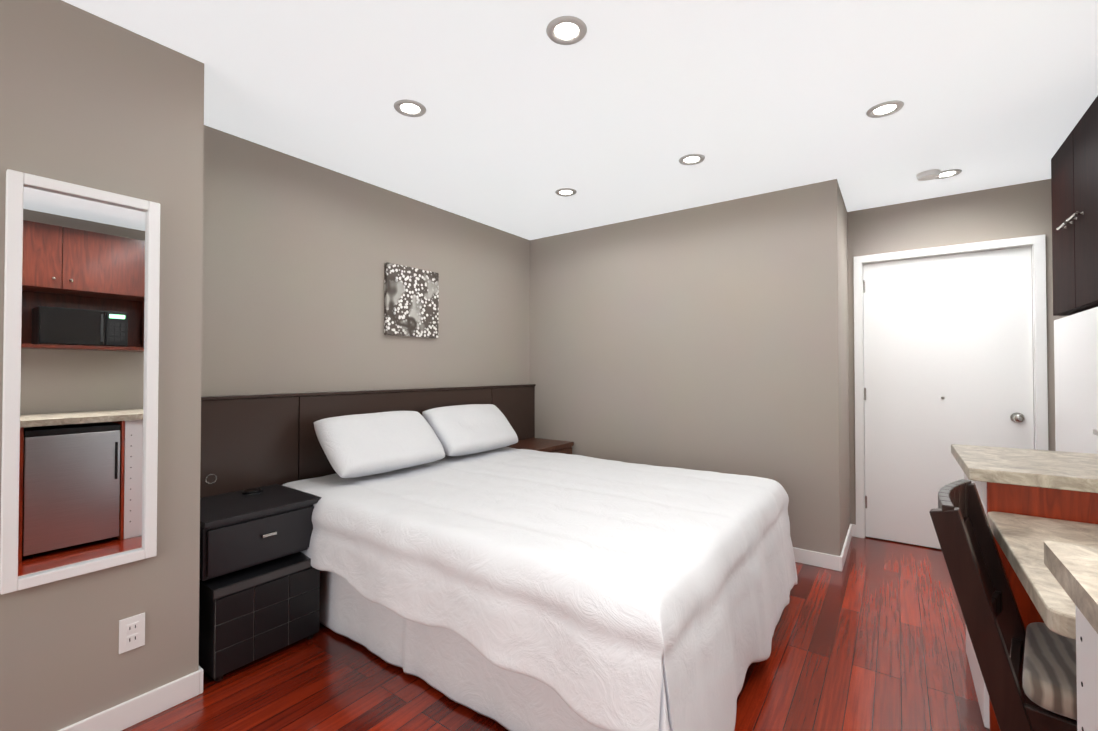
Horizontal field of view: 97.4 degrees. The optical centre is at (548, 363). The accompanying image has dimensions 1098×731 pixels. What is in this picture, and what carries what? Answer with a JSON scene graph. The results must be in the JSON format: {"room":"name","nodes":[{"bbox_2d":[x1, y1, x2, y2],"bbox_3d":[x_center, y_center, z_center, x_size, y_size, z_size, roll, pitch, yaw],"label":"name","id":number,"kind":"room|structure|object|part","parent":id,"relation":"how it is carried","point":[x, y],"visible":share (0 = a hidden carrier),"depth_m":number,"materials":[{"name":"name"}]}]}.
{"room":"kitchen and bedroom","nodes":[
{"label":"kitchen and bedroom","id":0,"kind":"room"},
{"bbox_2d":[0,0,203,730],"bbox_3d":[-2.429,0.032,0.840,0.550,2.440,2.934,-1,-1,36],"label":"wall","id":1,"kind":"structure","parent":0,"point":[88,99],"depth_m":1.67,"materials":[{"name":"beige paint"}]},
{"bbox_2d":[0,169,159,594],"bbox_3d":[-1.526,0.053,1.594,0.028,1.270,0.371,-1,-1,36],"label":"mirror","id":2,"kind":"object","parent":1,"relation":"attached to","point":[79,464],"visible":0.98,"depth_m":1.58,"materials":[{"name":"white mirror"}]},
{"bbox_2d":[58,666,202,730],"bbox_3d":[-2.152,1.206,0.724,0.016,0.090,2.797,-1,-1,36],"label":"baseboard","id":3,"kind":"structure","parent":1,"relation":"attached to","point":[133,711],"depth_m":1.71,"materials":[{"name":"white paint"}]},
{"bbox_2d":[119,612,144,653],"bbox_3d":[-1.461,0.944,1.690,0.008,0.114,0.070,-1,-1,36],"label":"electrical outlet plate","id":4,"kind":"object","parent":1,"relation":"attached to","point":[131,632],"visible":1,"depth_m":1.69,"materials":[{"name":"white paint"}]},
{"bbox_2d":[201,125,529,396],"bbox_3d":[-1.627,0.055,2.522,0.120,2.440,6.600,-1,-1,36],"label":"wall","id":5,"kind":"structure","parent":0,"point":[298,253],"depth_m":2.89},
{"bbox_2d":[384,262,438,337],"bbox_3d":[-0.944,-0.426,3.343,0.029,0.475,0.440,-1,-1,36],"label":"picture","id":6,"kind":"object","parent":5,"relation":"attached to","point":[411,301],"visible":0.98,"depth_m":3.31},
{"bbox_2d":[122,535,989,730],"bbox_3d":[0.091,1.308,1.264,4.360,0.100,6.600,-1,-1,36],"label":"floor","id":7,"kind":"structure","parent":0,"point":[871,636],"depth_m":1.94,"materials":[{"name":"brown wood"}]},
{"bbox_2d":[199,484,320,680],"bbox_3d":[-1.385,0.944,2.212,0.490,0.655,0.484,-1,-1,36],"label":"nightstand","id":8,"kind":"object","parent":7,"relation":"on","point":[259,585],"visible":0.73,"depth_m":2.05,"materials":[{"name":"black paint"}]},
{"bbox_3d":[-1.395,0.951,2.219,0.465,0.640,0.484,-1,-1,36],"label":"drawer","id":9,"kind":"part","parent":8,"relation":"part of","materials":[{"name":"black paint"}]},
{"bbox_2d":[200,384,797,730],"bbox_3d":[-0.045,0.720,2.625,2.307,1.114,2.750,-1,-1,36],"label":"bed","id":10,"kind":"object","parent":7,"relation":"on","point":[458,551],"visible":0.96,"depth_m":1.90,"materials":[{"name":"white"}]},
{"bbox_3d":[-0.953,0.719,3.280,0.068,1.094,2.750,-1,-1,36],"label":"headboard","id":11,"kind":"part","parent":10,"relation":"part of","materials":[{"name":"brown"}]},
{"bbox_2d":[314,411,444,477],"bbox_3d":[-0.956,0.448,2.797,0.341,0.325,0.740,-1,-1,36],"label":"pillow","id":12,"kind":"object","parent":10,"relation":"on","point":[378,444],"depth_m":2.69,"materials":[{"name":"white fabric"}]},
{"bbox_2d":[422,404,517,455],"bbox_3d":[-0.538,0.455,3.413,0.325,0.328,0.740,-1,-1,36],"label":"pillow","id":13,"kind":"object","parent":10,"relation":"on","point":[470,429],"depth_m":3.31,"materials":[{"name":"white fabric"}]},
{"bbox_2d":[506,438,573,453],"bbox_3d":[-0.111,0.979,4.008,0.454,0.632,0.525,-1,-1,36],"label":"nightstand","id":14,"kind":"object","parent":7,"relation":"on","point":[549,445],"visible":0.08,"depth_m":3.96,"materials":[{"name":"brown wood"}]},
{"bbox_2d":[929,479,1076,730],"bbox_3d":[1.389,0.819,1.225,0.436,0.892,0.612,1,-1,-44],"label":"chair","id":15,"kind":"object","parent":7,"relation":"on","point":[1029,675],"visible":1,"depth_m":1.24,"materials":[{"name":"brown wood"}]},
{"bbox_3d":[1.451,0.794,1.162,0.485,0.065,0.476,-1,-1,36],"label":"seat","id":16,"kind":"part","parent":15,"relation":"part of","materials":[{"name":"beige fabric"}]},
{"bbox_2d":[951,444,1097,730],"bbox_3d":[1.900,0.809,1.695,0.696,0.910,0.665,-1,-1,36],"label":"countertop","id":17,"kind":"structure","parent":7,"relation":"on","point":[1060,485],"depth_m":1.62,"materials":[{"name":"stone"}]},
{"bbox_2d":[987,512,1097,639],"bbox_3d":[1.515,0.876,1.119,0.646,0.760,0.862,-1,-1,36],"label":"desk","id":18,"kind":"object","parent":7,"relation":"on","point":[1020,539],"visible":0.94,"depth_m":1.30,"materials":[{"name":"stone"}]},
{"bbox_2d":[1044,541,1097,730],"bbox_3d":[0.869,0.787,0.241,0.666,0.915,1.200,-1,-1,36],"label":"countertop","id":19,"kind":"structure","parent":7,"relation":"on","point":[1073,569],"depth_m":0.83,"materials":[{"name":"stone"}]},
{"bbox_2d":[1054,307,1097,453],"bbox_3d":[2.790,0.510,2.119,0.692,1.520,0.984,-1,-1,36],"label":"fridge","id":20,"kind":"object","parent":7,"relation":"on","point":[1076,374],"visible":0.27,"depth_m":2.36,"materials":[{"name":"white metal"}]},
{"bbox_2d":[62,0,1097,239],"bbox_3d":[0.091,-1.232,1.298,4.360,0.100,6.600,-1,-1,36],"label":"ceiling","id":21,"kind":"structure","parent":0,"point":[618,111],"depth_m":2.09,"materials":[{"name":"white paint"}]},
{"bbox_2d":[394,99,425,116],"bbox_3d":[-0.635,-1.166,2.204,0.144,0.006,0.144,-1,-1,36],"label":"recessed light","id":22,"kind":"object","parent":21,"relation":"in","point":[409,108],"visible":1,"depth_m":2.20,"materials":[{"name":"grey"}]},
{"bbox_2d":[555,188,576,196],"bbox_3d":[0.114,-1.152,3.242,0.144,0.006,0.144,-1,-1,36],"label":"recessed light","id":23,"kind":"object","parent":21,"relation":"in","point":[565,192],"visible":1,"depth_m":3.23,"materials":[{"name":"grey"}]},
{"bbox_2d":[546,16,586,44],"bbox_3d":[0.062,-1.173,1.701,0.144,0.006,0.144,-1,-1,36],"label":"recessed light","id":24,"kind":"object","parent":21,"relation":"in","point":[566,30],"visible":1,"depth_m":1.70,"materials":[{"name":"grey"}]},
{"bbox_2d":[679,154,704,164],"bbox_3d":[0.811,-1.159,2.739,0.144,0.006,0.144,-1,-1,36],"label":"recessed light","id":25,"kind":"object","parent":21,"relation":"in","point":[692,159],"visible":1,"depth_m":2.74,"materials":[{"name":"grey"}]},
{"bbox_2d":[866,100,903,117],"bbox_3d":[1.541,-1.166,2.212,0.144,0.006,0.144,-1,-1,36],"label":"recessed light","id":26,"kind":"object","parent":21,"relation":"in","point":[884,109],"visible":1,"depth_m":2.21,"materials":[{"name":"grey"}]},
{"bbox_2d":[916,169,940,180],"bbox_3d":[2.306,-1.144,2.930,0.120,0.029,0.120,-1,-1,36],"label":"smoke detector","id":27,"kind":"object","parent":21,"relation":"attached to","point":[928,175],"visible":1,"depth_m":2.91,"materials":[{"name":"white paint"}]},
{"bbox_2d":[936,169,961,178],"bbox_3d":[2.426,-1.156,2.942,0.144,0.006,0.144,-1,-1,36],"label":"recessed light","id":28,"kind":"object","parent":21,"relation":"in","point":[948,173],"visible":0.69,"depth_m":2.93,"materials":[{"name":"grey"}]},
{"bbox_2d":[530,179,849,555],"bbox_3d":[1.078,0.076,4.082,2.440,2.440,0.902,-1,-1,36],"label":"wall","id":29,"kind":"structure","parent":0,"point":[712,337],"depth_m":3.47,"materials":[{"name":"beige paint"}]},
{"bbox_2d":[793,547,843,571],"bbox_3d":[0.815,1.246,3.691,2.453,0.090,0.013,-1,-1,36],"label":"baseboard","id":30,"kind":"structure","parent":29,"relation":"attached to","point":[814,558],"depth_m":3.04,"materials":[{"name":"white paint"}]},
{"bbox_2d":[841,524,854,562],"bbox_3d":[2.039,1.241,3.300,0.023,0.090,0.780,-1,-1,36],"label":"baseboard","id":31,"kind":"structure","parent":29,"relation":"attached to","point":[851,531],"depth_m":3.35,"materials":[{"name":"white paint"}]},
{"bbox_2d":[847,179,1066,524],"bbox_3d":[3.026,0.064,3.159,1.800,2.440,0.120,-1,-1,36],"label":"wall","id":32,"kind":"structure","parent":0,"point":[1012,211],"depth_m":3.29,"materials":[{"name":"beige paint"}]},
{"bbox_2d":[863,246,1033,548],"bbox_3d":[2.703,0.265,3.316,0.907,2.026,0.114,-1,-1,36],"label":"door","id":33,"kind":"structure","parent":32,"relation":"in","point":[948,350],"depth_m":3.35,"materials":[{"name":"white paint"}]},
{"bbox_2d":[854,234,1047,537],"bbox_3d":[2.729,0.240,3.348,1.018,2.092,0.117,-1,-1,36],"label":"door frame","id":34,"kind":"structure","parent":32,"relation":"attached to","point":[1039,337],"depth_m":3.23,"materials":[{"name":"white paint"}]},
{"bbox_3d":[3.256,0.049,2.043,0.120,2.440,1.420,-1,-1,36],"label":"wall","id":35,"kind":"structure","parent":0,"visible":0},
{"bbox_2d":[1051,96,1097,315],"bbox_3d":[2.802,-0.721,2.132,0.698,0.891,0.993,-1,-1,36],"label":"upper cabinet","id":36,"kind":"object","parent":35,"relation":"attached to","point":[1074,177],"visible":1,"depth_m":2.35,"materials":[{"name":"brown wood"}]}
]}

